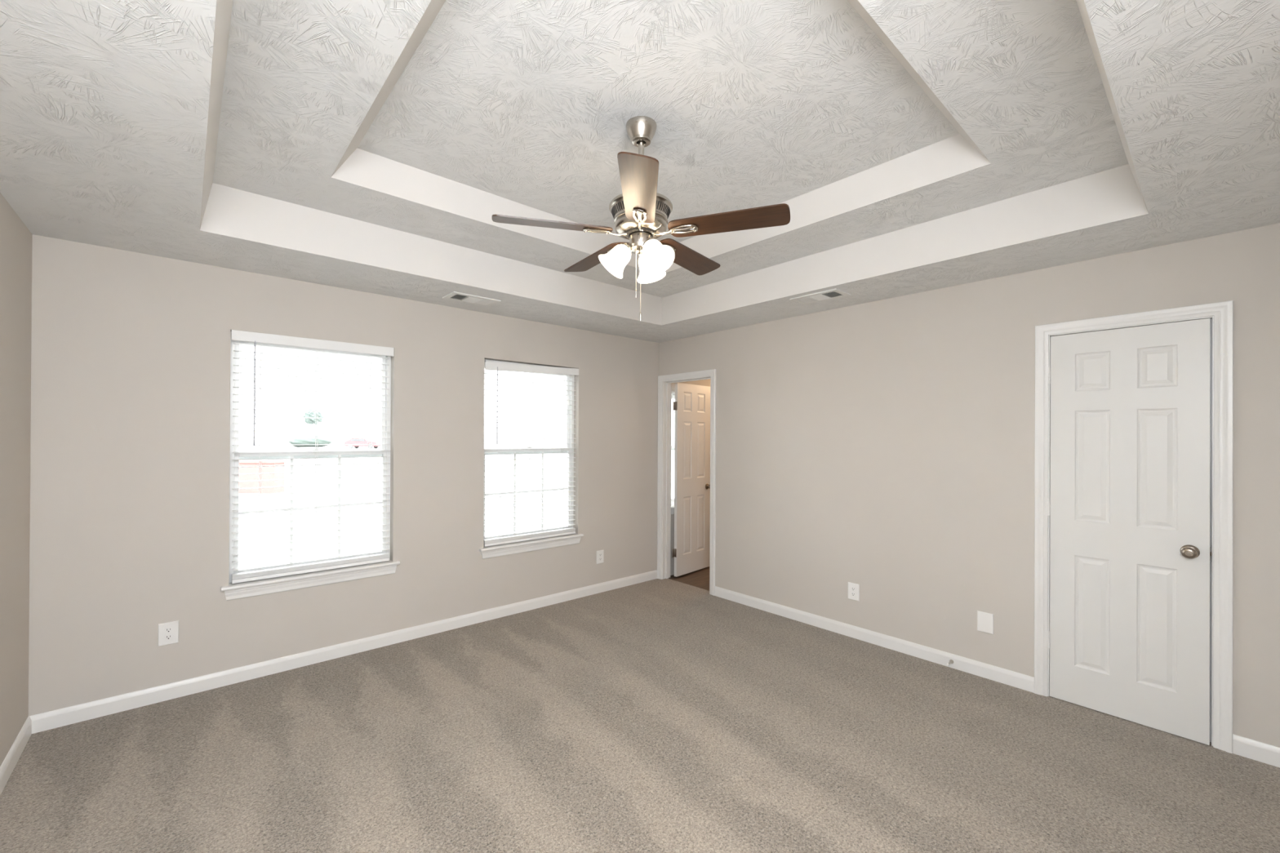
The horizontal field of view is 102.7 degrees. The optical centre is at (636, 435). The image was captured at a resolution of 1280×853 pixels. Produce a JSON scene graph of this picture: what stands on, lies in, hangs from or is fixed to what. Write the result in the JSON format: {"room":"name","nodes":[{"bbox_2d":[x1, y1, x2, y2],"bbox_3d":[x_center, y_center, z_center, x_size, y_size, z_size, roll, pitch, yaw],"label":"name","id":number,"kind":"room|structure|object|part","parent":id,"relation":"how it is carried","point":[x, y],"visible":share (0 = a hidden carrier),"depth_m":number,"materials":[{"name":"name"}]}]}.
{"room":"empty bedroom","nodes":[
{"label":"empty bedroom","id":0,"kind":"room"},
{"bbox_2d":[0,192,32,766],"bbox_3d":[-1.593,0.239,0.861,0.120,2.440,4.270,0,0,-41],"label":"wall","id":1,"kind":"structure","parent":0,"point":[15,238],"depth_m":2.26,"materials":[{"name":"paint"}]},
{"bbox_2d":[0,716,31,795],"bbox_3d":[-1.549,1.417,0.901,0.013,0.086,4.270,0,0,-41],"label":"baseboard","id":2,"kind":"structure","parent":1,"relation":"attached to","point":[10,762],"depth_m":2.26,"materials":[{"name":"white paint"}]},
{"bbox_2d":[28,234,710,715],"bbox_3d":[-0.611,0.280,4.677,6.643,2.490,0.155,0,0,-41],"label":"wall","id":3,"kind":"structure","parent":0,"point":[130,437],"depth_m":2.97,"materials":[{"name":"paint"}]},
{"bbox_2d":[158,620,178,646],"bbox_3d":[-2.584,1.096,2.829,0.084,0.122,0.009,0,0,-41],"label":"wall outlet","id":4,"kind":"object","parent":3,"relation":"attached to","point":[168,633],"visible":1,"depth_m":2.83,"materials":[{"name":"white plastic"}]},
{"bbox_2d":[164,634,173,639],"bbox_3d":[-2.582,1.115,2.827,0.034,0.025,0.003,0,0,-41],"label":"receptacle","id":5,"kind":"object","parent":4,"relation":"attached to","point":[166,637],"depth_m":2.83,"materials":[{"name":"white plastic"}]},
{"bbox_2d":[164,627,173,632],"bbox_3d":[-2.582,1.077,2.827,0.034,0.025,0.003,0,0,-41],"label":"receptacle","id":6,"kind":"object","parent":4,"relation":"attached to","point":[166,629],"depth_m":2.83,"materials":[{"name":"white plastic"}]},
{"bbox_2d":[221,331,399,600],"bbox_3d":[-2.085,0.175,3.348,0.977,1.589,0.188,0,0,-41],"label":"window","id":7,"kind":"structure","parent":3,"relation":"in","point":[277,584],"depth_m":3.28,"materials":[{"name":"white plastic"}]},
{"bbox_3d":[-2.129,-0.220,3.402,0.853,0.748,0.028,0,0,-41],"label":"sash","id":8,"kind":"part","parent":7,"relation":"part of","materials":[{"name":"white plastic"}]},
{"bbox_3d":[-2.110,0.484,3.374,0.853,0.764,0.028,0,0,-41],"label":"sash","id":9,"kind":"part","parent":7,"relation":"part of","materials":[{"name":"white plastic"}]},
{"bbox_2d":[238,454,382,563],"bbox_3d":[-2.110,0.477,3.374,0.809,0.688,0.012,0,0,-41],"label":"grille","id":10,"kind":"object","parent":7,"relation":"attached to","point":[240,456],"depth_m":3.35,"materials":[{"name":"white plastic"}]},
{"bbox_3d":[-2.063,0.896,3.318,0.977,0.021,0.112,0,0,-41],"label":"sill","id":11,"kind":"part","parent":7,"relation":"part of","materials":[{"name":"white paint"}]},
{"bbox_2d":[231,329,394,583],"bbox_3d":[-2.065,0.130,3.327,0.898,1.499,0.070,0,0,-41],"label":"window blind","id":12,"kind":"object","parent":7,"relation":"attached to","point":[240,335],"visible":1,"depth_m":3.29,"materials":[{"name":"white plastic"}]},
{"bbox_3d":[-2.300,0.144,3.130,0.013,1.429,0.055,0,0,-41],"label":"ladder cord","id":13,"kind":"part","parent":12,"relation":"part of","materials":[{"name":"white fabric"}]},
{"bbox_3d":[-2.075,0.869,3.329,0.871,0.022,0.052,0,0,-41],"label":"rail","id":14,"kind":"part","parent":12,"relation":"part of","materials":[{"name":"white plastic"}]},
{"bbox_3d":[-2.078,0.145,3.325,0.013,1.429,0.055,0,0,-41],"label":"ladder cord","id":15,"kind":"part","parent":12,"relation":"part of","materials":[{"name":"white fabric"}]},
{"bbox_3d":[-1.844,0.147,3.532,0.013,1.429,0.055,0,0,-41],"label":"ladder cord","id":16,"kind":"part","parent":12,"relation":"part of","materials":[{"name":"white fabric"}]},
{"bbox_2d":[28,569,657,733],"bbox_3d":[-1.374,1.426,3.894,4.234,0.086,0.013,0,0,-41],"label":"baseboard","id":17,"kind":"structure","parent":3,"relation":"attached to","point":[60,717],"depth_m":3.19,"materials":[{"name":"white paint"}]},
{"bbox_2d":[479,359,583,559],"bbox_3d":[-0.902,0.184,4.391,0.977,1.589,0.188,0,0,-41],"label":"window","id":18,"kind":"structure","parent":3,"relation":"in","point":[493,551],"depth_m":4.47,"materials":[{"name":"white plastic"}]},
{"bbox_2d":[484,451,568,533],"bbox_3d":[-0.927,0.485,4.418,0.809,0.688,0.012,0,0,-41],"label":"grille","id":19,"kind":"object","parent":18,"relation":"attached to","point":[542,491],"depth_m":4.44,"materials":[{"name":"white plastic"}]},
{"bbox_3d":[-0.927,0.493,4.418,0.853,0.764,0.028,0,0,-41],"label":"sash","id":20,"kind":"part","parent":18,"relation":"part of","materials":[{"name":"white plastic"}]},
{"bbox_3d":[-0.947,-0.211,4.445,0.853,0.748,0.028,0,0,-41],"label":"sash","id":21,"kind":"part","parent":18,"relation":"part of","materials":[{"name":"white plastic"}]},
{"bbox_2d":[483,360,578,546],"bbox_3d":[-0.882,0.141,4.370,0.898,1.495,0.070,0,0,-41],"label":"window blind","id":22,"kind":"object","parent":18,"relation":"attached to","point":[489,365],"visible":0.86,"depth_m":4.35,"materials":[{"name":"white plastic"}]},
{"bbox_3d":[-1.117,0.152,4.173,0.013,1.429,0.055,0,0,-41],"label":"ladder cord","id":23,"kind":"part","parent":22,"relation":"part of","materials":[{"name":"white fabric"}]},
{"bbox_3d":[-0.892,0.878,4.372,0.871,0.022,0.052,0,0,-41],"label":"rail","id":24,"kind":"part","parent":22,"relation":"part of","materials":[{"name":"white plastic"}]},
{"bbox_3d":[-0.896,0.154,4.368,0.013,1.429,0.055,0,0,-41],"label":"ladder cord","id":25,"kind":"part","parent":22,"relation":"part of","materials":[{"name":"white fabric"}]},
{"bbox_3d":[-0.661,0.156,4.575,0.013,1.429,0.055,0,0,-41],"label":"ladder cord","id":26,"kind":"part","parent":22,"relation":"part of","materials":[{"name":"white fabric"}]},
{"bbox_3d":[-0.880,0.905,4.361,0.977,0.021,0.112,0,0,-41],"label":"sill","id":27,"kind":"part","parent":18,"relation":"part of","materials":[{"name":"white paint"}]},
{"bbox_2d":[596,550,604,564],"bbox_3d":[-0.339,1.143,4.809,0.084,0.122,0.009,0,0,-41],"label":"wall outlet","id":28,"kind":"object","parent":3,"relation":"attached to","point":[600,554],"visible":1,"depth_m":4.81,"materials":[{"name":"white plastic"}]},
{"bbox_2d":[671,391,675,514],"bbox_3d":[0.564,0.187,5.684,0.682,1.308,0.188,0,0,-41],"label":"window","id":29,"kind":"structure","parent":3,"relation":"in","point":[673,393],"depth_m":5.56,"materials":[{"name":"white plastic"}]},
{"bbox_3d":[0.539,0.426,5.710,0.558,0.623,0.028,0,0,-41],"label":"sash","id":30,"kind":"part","parent":29,"relation":"part of","materials":[{"name":"white plastic"}]},
{"bbox_3d":[0.519,-0.137,5.737,0.558,0.607,0.028,0,0,-41],"label":"sash","id":31,"kind":"part","parent":29,"relation":"part of","materials":[{"name":"white plastic"}]},
{"bbox_2d":[0,0,1279,342],"bbox_3d":[0.019,-1.180,2.304,4.433,0.422,4.545,0,0,-41],"label":"ceiling","id":32,"kind":"structure","parent":0,"point":[371,146],"depth_m":2.03,"materials":[{"name":"stomp-textured drywall plaster"},{"name":"off-white matte paint"}]},
{"bbox_2d":[442,291,501,306],"bbox_3d":[-1.170,-0.966,3.646,0.344,0.010,0.204,0,0,-41],"label":"ceiling vent","id":33,"kind":"object","parent":32,"relation":"in","point":[458,296],"visible":1,"depth_m":3.63,"materials":[{"name":"white metal"}]},
{"bbox_2d":[492,115,790,320],"bbox_3d":[0.017,-0.907,2.234,1.175,0.848,1.171,0,0,-41],"label":"ceiling fan","id":34,"kind":"object","parent":32,"relation":"hanging from","point":[641,214],"visible":1,"depth_m":2.12,"materials":[{"name":"brown wood"}]},
{"bbox_3d":[-0.340,-0.867,2.107,0.489,0.006,0.133,0,11,-14],"label":"blade","id":35,"kind":"part","parent":34,"relation":"part of","materials":[{"name":"brown wood"}]},
{"bbox_3d":[-0.192,-0.865,2.503,0.133,0.006,0.489,-13,8,-34],"label":"blade","id":36,"kind":"part","parent":34,"relation":"part of","materials":[{"name":"brown wood"}]},
{"bbox_3d":[-0.099,-0.744,2.188,0.136,0.140,0.130,0,0,-41],"label":"lamp shade","id":37,"kind":"part","parent":34,"relation":"part of","materials":[{"name":"white glass"}]},
{"bbox_3d":[-0.041,-0.799,2.192,0.052,0.046,0.050,0,0,-41],"label":"lamp arm","id":38,"kind":"part","parent":34,"relation":"part of","materials":[{"name":"silver metal"}]},
{"bbox_3d":[0.011,-0.866,1.828,0.133,0.006,0.489,12,0,1],"label":"blade","id":39,"kind":"part","parent":34,"relation":"part of","materials":[{"name":"brown wood"}]},
{"bbox_3d":[0.018,-0.655,2.158,0.003,0.272,0.003,0,0,-41],"label":"pull chain","id":40,"kind":"part","parent":34,"relation":"part of","materials":[{"name":"silver metal"}]},
{"bbox_3d":[0.058,-0.743,2.307,0.137,0.140,0.129,0,0,-41],"label":"lamp shade","id":41,"kind":"part","parent":34,"relation":"part of","materials":[{"name":"white glass"}]},
{"bbox_3d":[0.071,-0.766,2.127,0.048,0.080,0.073,0,0,-41],"label":"bulb","id":42,"kind":"part","parent":34,"relation":"part of","materials":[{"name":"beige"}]},
{"bbox_3d":[0.084,-0.744,2.108,0.133,0.140,0.139,0,0,-41],"label":"lamp shade","id":43,"kind":"part","parent":34,"relation":"part of","materials":[{"name":"white glass"}]},
{"bbox_3d":[0.243,-0.863,2.493,0.133,0.006,0.489,-14,-9,36],"label":"blade","id":44,"kind":"part","parent":34,"relation":"part of","materials":[{"name":"brown wood"}]},
{"bbox_3d":[0.369,-0.864,2.076,0.489,0.006,0.133,0,-12,19],"label":"blade","id":45,"kind":"part","parent":34,"relation":"part of","materials":[{"name":"brown wood"}]},
{"bbox_2d":[789,288,851,304],"bbox_3d":[1.268,-0.954,3.538,0.204,0.010,0.344,0,0,-41],"label":"ceiling vent","id":46,"kind":"object","parent":32,"relation":"in","point":[833,293],"visible":1,"depth_m":3.52,"materials":[{"name":"white metal"}]},
{"bbox_2d":[0,566,1279,852],"bbox_3d":[0.835,1.507,3.027,6.643,0.060,4.545,0,0,-41],"label":"floor","id":47,"kind":"structure","parent":0,"point":[657,715],"depth_m":2.32,"materials":[{"name":"beige carpet"}]},
{"bbox_2d":[658,222,1279,747],"bbox_3d":[1.685,0.264,3.751,0.115,2.440,4.270,0,0,-41],"label":"wall","id":48,"kind":"structure","parent":0,"point":[886,447],"depth_m":3.31,"materials":[{"name":"paint"}]},
{"bbox_2d":[657,368,715,595],"bbox_3d":[0.519,0.434,5.058,0.133,2.094,0.761,0,0,-41],"label":"door frame","id":49,"kind":"structure","parent":48,"relation":"attached to","point":[664,477],"depth_m":5.27,"materials":[{"name":"white paint"}]},
{"bbox_2d":[672,382,710,577],"bbox_3d":[0.627,0.462,5.516,0.099,2.018,0.636,0,0,43],"label":"door","id":50,"kind":"structure","parent":48,"relation":"in","point":[691,405],"depth_m":5.50,"materials":[{"name":"white paint"}]},
{"bbox_3d":[0.811,0.571,5.690,0.064,0.066,0.066,0,0,43],"label":"knob","id":51,"kind":"part","parent":50,"relation":"part of","materials":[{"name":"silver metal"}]},
{"bbox_2d":[848,582,859,601],"bbox_3d":[1.592,1.147,3.755,0.009,0.122,0.084,0,0,-41],"label":"wall outlet","id":52,"kind":"object","parent":48,"relation":"attached to","point":[853,588],"visible":1,"depth_m":3.75,"materials":[{"name":"white plastic"}]},
{"bbox_2d":[714,586,1034,693],"bbox_3d":[1.510,1.440,3.843,0.013,0.086,2.372,0,0,-41],"label":"baseboard","id":53,"kind":"structure","parent":48,"relation":"attached to","point":[1006,677],"depth_m":3.54,"materials":[{"name":"white paint"}]},
{"bbox_2d":[946,659,953,666],"bbox_3d":[1.980,1.444,3.239,0.079,0.025,0.025,0,0,-41],"label":"door stop","id":54,"kind":"object","parent":48,"relation":"attached to","point":[951,661],"visible":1,"depth_m":3.25,"materials":[{"name":"silver metal"}]},
{"bbox_2d":[977,610,993,634],"bbox_3d":[2.138,1.148,3.138,0.006,0.122,0.084,0,0,-41],"label":"blank wall plate","id":55,"kind":"object","parent":48,"relation":"attached to","point":[984,620],"visible":1,"depth_m":3.13,"materials":[{"name":"white plastic"}]},
{"bbox_2d":[1047,318,1212,745],"bbox_3d":[2.532,0.460,2.668,0.099,2.040,0.621,0,0,-40],"label":"door","id":56,"kind":"structure","parent":48,"relation":"in","point":[1128,636],"depth_m":2.65,"materials":[{"name":"white paint"}]},
{"bbox_3d":[2.672,0.567,2.474,0.064,0.066,0.066,0,0,-40],"label":"knob","id":57,"kind":"part","parent":56,"relation":"part of","materials":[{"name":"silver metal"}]},
{"bbox_2d":[1034,300,1233,753],"bbox_3d":[2.587,0.427,2.712,0.133,2.116,0.745,0,0,-41],"label":"door frame","id":58,"kind":"structure","parent":48,"relation":"attached to","point":[1220,314],"depth_m":2.45,"materials":[{"name":"white paint"}]},
{"bbox_2d":[1232,733,1279,768],"bbox_3d":[2.915,1.442,2.249,0.013,0.086,0.386,0,0,-41],"label":"baseboard","id":59,"kind":"structure","parent":48,"relation":"attached to","point":[1264,753],"depth_m":2.34,"materials":[{"name":"white paint"}]},
{"label":"outside","id":60,"kind":"structure","parent":0,"visible":0},
{"bbox_2d":[238,439,674,567],"bbox_3d":[-85.962,1.882,103.037,320.000,0.200,259.400,0,0,-41],"label":"ground","id":61,"kind":"structure","parent":60,"point":[241,442],"depth_m":15.42,"materials":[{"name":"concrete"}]},
{"bbox_2d":[238,460,286,493],"bbox_3d":[-12.566,1.371,16.996,1.520,1.060,0.580,0,0,0],"label":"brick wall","id":62,"kind":"structure","parent":61,"relation":"on","point":[242,463],"depth_m":16.75,"materials":[{"name":"white brick"}]},
{"bbox_2d":[288,434,332,447],"bbox_3d":[-49.002,0.845,77.030,5.599,1.920,4.465,0,0,-41],"label":"shrub","id":63,"kind":"object","parent":61,"relation":"on","point":[293,441],"visible":0.84,"depth_m":75.56,"materials":[{"name":"green plant"}]},
{"bbox_2d":[302,408,324,434],"bbox_3d":[-60.132,-1.504,95.435,3.268,6.793,2.978,0,0,-41],"label":"tree","id":64,"kind":"object","parent":61,"relation":"on","point":[309,414],"visible":0.59,"depth_m":94.70,"materials":[{"name":"green plant"}]},
{"bbox_3d":[-60.305,-3.414,95.178,2.881,2.976,3.047,0,0,8],"label":"crown","id":65,"kind":"part","parent":64,"relation":"part of","materials":[{"name":"green plant"}]},
{"bbox_2d":[344,438,380,448],"bbox_3d":[-39.426,1.189,73.997,4.586,1.479,1.760,0,0,0],"label":"car","id":66,"kind":"object","parent":61,"relation":"on","point":[353,441],"visible":0.83,"depth_m":73.14,"materials":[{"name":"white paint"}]},
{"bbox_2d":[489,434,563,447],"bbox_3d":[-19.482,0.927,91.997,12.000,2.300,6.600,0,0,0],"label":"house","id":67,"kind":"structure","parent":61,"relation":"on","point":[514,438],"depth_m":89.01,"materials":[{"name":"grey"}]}
]}

